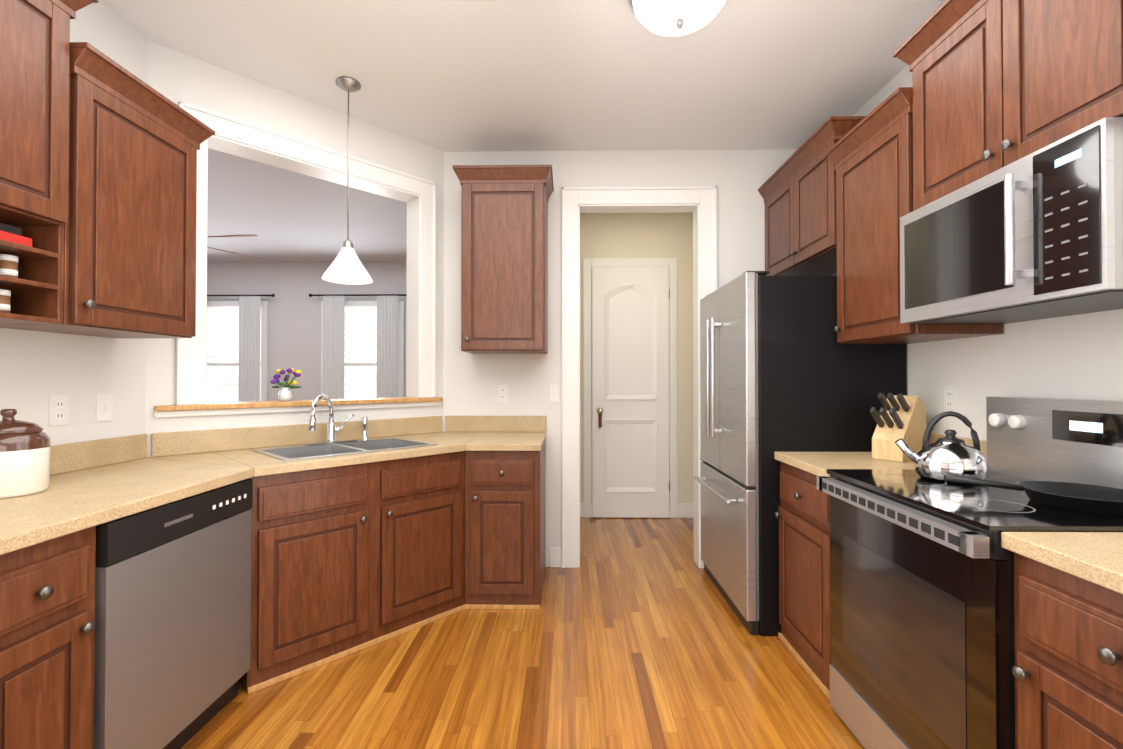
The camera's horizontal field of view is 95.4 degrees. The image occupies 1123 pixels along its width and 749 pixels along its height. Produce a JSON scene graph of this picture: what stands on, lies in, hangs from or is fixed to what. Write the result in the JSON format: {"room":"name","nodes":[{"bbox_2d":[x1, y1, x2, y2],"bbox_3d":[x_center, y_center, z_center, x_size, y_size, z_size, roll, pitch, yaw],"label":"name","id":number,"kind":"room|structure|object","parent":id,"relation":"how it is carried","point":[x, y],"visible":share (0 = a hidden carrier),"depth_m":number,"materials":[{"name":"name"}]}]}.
{"room":"kitchen","nodes":[
{"label":"kitchen","id":0,"kind":"room"},
{"bbox_2d":[0,1,148,445],"bbox_3d":[-1.986,-0.141,0.300,0.120,2.820,4.060,0,-1,1],"label":"wall","id":1,"kind":"structure","parent":0,"point":[37,368],"depth_m":2.04,"materials":[{"name":"white paint"}]},
{"bbox_2d":[48,394,68,425],"bbox_3d":[-1.897,0.134,1.927,0.007,0.116,0.072,0,-1,1],"label":"electrical outlet","id":2,"kind":"object","parent":1,"relation":"attached to","point":[58,409],"visible":1,"depth_m":1.92,"materials":[{"name":"white plastic"}]},
{"bbox_2d":[96,393,112,421],"bbox_3d":[-1.892,0.136,2.117,0.010,0.116,0.072,0,-1,1],"label":"light switch","id":3,"kind":"object","parent":1,"relation":"attached to","point":[104,406],"visible":1,"depth_m":2.11,"materials":[{"name":"white plastic"}]},
{"bbox_2d":[0,0,214,337],"bbox_3d":[-1.705,-0.694,1.607,0.392,1.070,1.212,0,-1,1],"label":"upper cabinet","id":4,"kind":"object","parent":1,"relation":"attached to","point":[98,169],"visible":1,"depth_m":1.68,"materials":[{"name":"brown wood"}]},
{"bbox_2d":[0,223,31,312],"bbox_3d":[-1.658,-0.309,1.316,0.080,0.264,0.482,0,-1,1],"label":"spice jars","id":5,"kind":"object","parent":4,"relation":"in","point":[9,263],"visible":0.83,"depth_m":1.50,"materials":[{"name":"brown"}]},
{"bbox_2d":[146,41,443,457],"bbox_3d":[-1.392,-0.116,2.956,0.140,2.820,1.802,-1,-1,44],"label":"wall","id":6,"kind":"structure","parent":0,"point":[175,77],"depth_m":2.72,"materials":[{"name":"white paint"}]},
{"bbox_2d":[154,397,442,417],"bbox_3d":[-1.405,0.176,2.952,0.245,0.055,1.522,-1,-1,44],"label":"sill ledge","id":7,"kind":"object","parent":6,"relation":"on","point":[225,408],"visible":0.81,"depth_m":2.72,"materials":[{"name":"brown wood"}]},
{"bbox_2d":[270,368,301,400],"bbox_3d":[-1.531,0.056,2.859,0.170,0.182,0.148,0,-1,1],"label":"vase","id":8,"kind":"object","parent":7,"relation":"on","point":[285,393],"visible":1,"depth_m":2.83,"materials":[{"name":"white ceramic"}]},
{"bbox_2d":[176,101,436,404],"bbox_3d":[-1.380,-0.567,2.959,0.184,1.432,1.396,-1,-1,44],"label":"trim","id":9,"kind":"structure","parent":6,"relation":"attached to","point":[253,142],"depth_m":2.95,"materials":[{"name":"white wood"}]},
{"bbox_2d":[207,261,405,400],"bbox_3d":[-3.103,-0.081,6.768,4.790,2.820,0.120,0,-1,1],"label":"wall","id":10,"kind":"structure","parent":0,"point":[294,338],"depth_m":6.72,"materials":[{"name":"white paint"}]},
{"bbox_2d":[207,301,268,402],"bbox_3d":[-4.399,-0.156,6.705,1.080,1.610,0.044,0,-1,1],"label":"dining room window","id":11,"kind":"structure","parent":10,"relation":"in","point":[222,351],"depth_m":6.70,"materials":[{"name":"white glass"}]},
{"bbox_2d":[206,294,274,402],"bbox_3d":[-4.400,0.015,6.643,1.354,2.127,0.076,0,-1,1],"label":"curtain","id":12,"kind":"object","parent":10,"relation":"hanging from","point":[249,345],"visible":0.4,"depth_m":6.62,"materials":[{"name":"white fabric"}]},
{"bbox_2d":[309,294,405,398],"bbox_3d":[-2.600,0.015,6.615,1.354,2.127,0.076,0,-1,1],"label":"curtain","id":13,"kind":"object","parent":10,"relation":"hanging from","point":[334,343],"visible":0.71,"depth_m":6.60,"materials":[{"name":"white fabric"}]},
{"bbox_2d":[321,301,404,398],"bbox_3d":[-2.599,-0.157,6.678,1.080,1.610,0.044,0,-1,1],"label":"dining room window","id":14,"kind":"structure","parent":10,"relation":"in","point":[360,363],"depth_m":6.67,"materials":[{"name":"white glass"}]},
{"bbox_2d":[99,0,944,261],"bbox_3d":[-1.344,-1.579,2.394,8.800,0.106,8.600,0,-1,1],"label":"ceiling","id":15,"kind":"structure","parent":0,"point":[518,75],"depth_m":2.61,"materials":[{"name":"white paint"}]},
{"bbox_2d":[207,235,263,259],"bbox_3d":[-2.769,-1.157,3.633,1.293,0.724,1.300,0,-1,1],"label":"ceiling fan","id":16,"kind":"object","parent":15,"relation":"hanging from","point":[224,236],"visible":0.04,"depth_m":3.60,"materials":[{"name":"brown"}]},
{"bbox_2d":[322,76,372,283],"bbox_3d":[-1.118,-1.011,2.674,0.246,1.034,0.246,0,-1,1],"label":"pendant light","id":17,"kind":"object","parent":15,"relation":"hanging from","point":[346,266],"visible":1,"depth_m":2.65,"materials":[{"name":"white glass"}]},
{"bbox_2d":[627,0,726,35],"bbox_3d":[0.460,-1.440,1.986,0.410,0.189,0.410,0,-1,1],"label":"flush ceiling light","id":18,"kind":"object","parent":15,"relation":"attached to","point":[671,17],"visible":1,"depth_m":1.97,"materials":[{"name":"white glass"}]},
{"bbox_2d":[181,517,864,748],"bbox_3d":[-1.344,1.338,2.367,8.800,0.100,8.600,0,-1,1],"label":"floor","id":19,"kind":"structure","parent":0,"point":[632,633],"depth_m":2.14,"materials":[{"name":"brown wood"}]},
{"bbox_2d":[0,526,95,748],"bbox_3d":[-1.583,0.844,1.230,0.650,0.868,0.349,0,-1,1],"label":"base cabinet","id":20,"kind":"object","parent":19,"relation":"on","point":[47,588],"depth_m":1.26,"materials":[{"name":"brown wood"}]},
{"bbox_2d":[94,479,252,748],"bbox_3d":[-1.570,0.848,1.734,0.648,0.864,0.646,0,-1,1],"label":"dishwasher","id":21,"kind":"object","parent":19,"relation":"on","point":[173,623],"visible":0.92,"depth_m":1.64,"materials":[{"name":"silver metal"}]},
{"bbox_2d":[239,451,463,693],"bbox_3d":[-0.910,0.855,2.454,0.733,0.868,0.789,0,-1,1],"label":"base cabinet","id":22,"kind":"object","parent":19,"relation":"on","point":[347,560],"depth_m":2.34,"materials":[{"name":"brown wood"}]},
{"bbox_2d":[464,439,545,609],"bbox_3d":[-0.347,0.861,3.099,0.468,0.868,0.707,0,-1,1],"label":"base cabinet","id":23,"kind":"object","parent":19,"relation":"on","point":[505,491],"depth_m":2.81,"materials":[{"name":"brown wood"}]},
{"bbox_2d":[0,416,545,554],"bbox_3d":[-1.023,0.332,1.246,1.773,0.148,4.448,0,-1,1],"label":"countertop","id":24,"kind":"structure","parent":23,"relation":"on","point":[96,482],"depth_m":2.14,"materials":[{"name":"stone"}]},
{"bbox_2d":[0,409,50,498],"bbox_3d":[-1.716,0.238,1.583,0.188,0.264,0.188,0,-1,1],"label":"crock","id":25,"kind":"object","parent":24,"relation":"on","point":[25,449],"visible":1,"depth_m":1.55,"materials":[{"name":"white ceramic"}]},
{"bbox_2d":[304,394,368,445],"bbox_3d":[-1.240,0.241,2.785,0.262,0.268,0.355,0,-1,1],"label":"faucet","id":26,"kind":"object","parent":24,"relation":"on","point":[332,429],"visible":1,"depth_m":2.78,"materials":[{"name":"silver metal"}]},
{"bbox_2d":[250,437,436,460],"bbox_3d":[-1.114,0.463,2.656,0.500,0.176,0.760,-1,-1,44],"label":"sink","id":27,"kind":"object","parent":24,"relation":"in","point":[292,453],"visible":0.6,"depth_m":2.69,"materials":[{"name":"silver metal"}]},
{"bbox_2d":[694,271,906,635],"bbox_3d":[1.281,0.386,2.961,0.856,1.815,0.890,0,-1,1],"label":"fridge","id":28,"kind":"object","parent":19,"relation":"on","point":[782,369],"visible":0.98,"depth_m":2.52,"materials":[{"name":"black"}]},
{"bbox_2d":[774,461,831,699],"bbox_3d":[1.375,0.853,2.230,0.650,0.868,0.554,0,-1,1],"label":"base cabinet","id":29,"kind":"object","parent":19,"relation":"on","point":[803,515],"depth_m":2.21,"materials":[{"name":"brown wood"}]},
{"bbox_2d":[774,433,1122,593],"bbox_3d":[1.358,0.332,1.224,0.658,0.148,2.577,0,-1,1],"label":"countertop","id":30,"kind":"structure","parent":29,"relation":"on","point":[1095,557],"depth_m":1.14,"materials":[{"name":"stone"}]},
{"bbox_2d":[870,393,925,461],"bbox_3d":[1.501,0.230,2.288,0.293,0.294,0.125,0,-1,-34],"label":"knife block","id":31,"kind":"object","parent":30,"relation":"on","point":[900,416],"visible":0.98,"depth_m":2.25,"materials":[{"name":"brown wood"}]},
{"bbox_2d":[817,397,1122,748],"bbox_3d":[1.331,0.681,1.573,0.718,1.200,0.760,0,-1,1],"label":"range","id":32,"kind":"object","parent":19,"relation":"on","point":[922,610],"visible":0.81,"depth_m":1.52,"materials":[{"name":"black glass"}]},
{"bbox_2d":[895,411,989,483],"bbox_3d":[1.321,0.243,1.767,0.262,0.234,0.210,0,-1,1],"label":"kettle","id":33,"kind":"object","parent":32,"relation":"on","point":[950,453],"visible":0.96,"depth_m":1.73,"materials":[{"name":"silver metal"}]},
{"bbox_2d":[944,475,1122,514],"bbox_3d":[1.340,0.326,1.396,0.423,0.062,0.260,0,-1,1],"label":"frying pan","id":34,"kind":"object","parent":32,"relation":"on","point":[1088,498],"visible":1,"depth_m":1.44,"materials":[{"name":"black metal"}]},
{"bbox_2d":[1012,552,1122,748],"bbox_3d":[1.355,0.841,0.938,0.650,0.868,0.500,0,-1,1],"label":"base cabinet","id":35,"kind":"object","parent":19,"relation":"on","point":[1067,670],"depth_m":1.05,"materials":[{"name":"brown wood"}]},
{"bbox_2d":[443,149,796,566],"bbox_3d":[0.461,-0.111,3.513,2.525,2.820,0.120,0,-1,1],"label":"wall","id":36,"kind":"structure","parent":0,"point":[737,178],"depth_m":3.46,"materials":[{"name":"white paint"}]},
{"bbox_2d":[497,385,507,401],"bbox_3d":[-0.398,0.129,3.460,0.072,0.116,0.007,0,-1,1],"label":"electrical outlet","id":37,"kind":"object","parent":36,"relation":"attached to","point":[502,393],"visible":1,"depth_m":3.46,"materials":[{"name":"white plastic"}]},
{"bbox_2d":[452,165,553,353],"bbox_3d":[-0.356,-0.703,3.270,0.602,1.120,0.392,0,-1,1],"label":"upper cabinet","id":38,"kind":"object","parent":36,"relation":"attached to","point":[504,259],"visible":1,"depth_m":3.12,"materials":[{"name":"brown wood"}]},
{"bbox_2d":[549,385,559,401],"bbox_3d":[-0.048,0.128,3.453,0.072,0.116,0.010,0,-1,1],"label":"light switch","id":39,"kind":"object","parent":36,"relation":"attached to","point":[554,393],"visible":1,"depth_m":3.45,"materials":[{"name":"white plastic"}]},
{"bbox_2d":[554,548,558,560],"bbox_3d":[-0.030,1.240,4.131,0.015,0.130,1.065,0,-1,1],"label":"baseboard","id":40,"kind":"structure","parent":36,"relation":"attached to","point":[556,550],"depth_m":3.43,"materials":[{"name":"white"}]},
{"bbox_2d":[561,186,716,567],"bbox_3d":[0.523,0.018,3.505,1.044,2.562,0.172,0,-1,1],"label":"trim","id":41,"kind":"structure","parent":36,"relation":"attached to","point":[700,202],"depth_m":3.44,"materials":[{"name":"white wood"}]},
{"bbox_2d":[580,212,693,502],"bbox_3d":[0.617,-0.099,4.761,1.530,2.820,0.120,0,-1,1],"label":"wall","id":42,"kind":"structure","parent":0,"point":[636,235],"depth_m":4.71,"materials":[{"name":"beige paint"}]},
{"bbox_2d":[583,258,677,517],"bbox_3d":[0.631,0.120,4.688,0.860,2.380,0.022,0,-1,1],"label":"door frame","id":43,"kind":"structure","parent":42,"relation":"attached to","point":[589,263],"depth_m":4.68,"materials":[{"name":"white wood"}]},
{"bbox_2d":[592,266,669,517],"bbox_3d":[0.633,0.155,4.638,0.706,2.292,0.112,0,-1,1],"label":"hall door","id":44,"kind":"structure","parent":42,"relation":"in","point":[630,391],"depth_m":4.65,"materials":[{"name":"white wood"}]},
{"bbox_2d":[580,503,693,517],"bbox_3d":[0.616,1.245,4.677,1.290,0.130,0.022,0,-1,1],"label":"baseboard","id":45,"kind":"structure","parent":42,"relation":"attached to","point":[685,510],"depth_m":4.67,"materials":[{"name":"white"}]},
{"bbox_2d":[829,65,1122,440],"bbox_3d":[1.743,-0.136,0.884,0.120,2.820,5.340,0,-1,1],"label":"wall","id":46,"kind":"structure","parent":0,"point":[1079,356],"depth_m":1.91,"materials":[{"name":"white paint"}]},
{"bbox_2d":[762,120,865,275],"bbox_3d":[1.535,-0.937,2.983,0.351,0.602,0.915,0,-1,1],"label":"upper cabinet","id":47,"kind":"object","parent":46,"relation":"attached to","point":[799,201],"depth_m":2.88,"materials":[{"name":"brown wood"}]},
{"bbox_2d":[830,87,1002,343],"bbox_3d":[1.523,-0.621,2.241,0.351,0.937,0.556,0,-1,1],"label":"upper cabinet","id":48,"kind":"object","parent":46,"relation":"attached to","point":[872,165],"depth_m":2.20,"materials":[{"name":"brown wood"}]},
{"bbox_2d":[944,386,956,411],"bbox_3d":[1.699,0.107,2.232,0.007,0.116,0.072,0,-1,1],"label":"electrical outlet","id":49,"kind":"object","parent":46,"relation":"attached to","point":[950,398],"visible":0.98,"depth_m":2.23,"materials":[{"name":"white plastic"}]},
{"bbox_2d":[902,0,1122,212],"bbox_3d":[1.513,-0.931,1.547,0.351,0.640,0.830,0,-1,1],"label":"upper cabinet","id":50,"kind":"object","parent":46,"relation":"attached to","point":[998,84],"depth_m":1.55,"materials":[{"name":"brown wood"}]},
{"bbox_2d":[900,117,1122,323],"bbox_3d":[1.466,-0.401,1.581,0.448,0.411,0.752,0,-1,1],"label":"microwave","id":51,"kind":"object","parent":50,"relation":"attached to","point":[1037,235],"visible":1,"depth_m":1.42,"materials":[{"name":"silver metal"}]}
]}

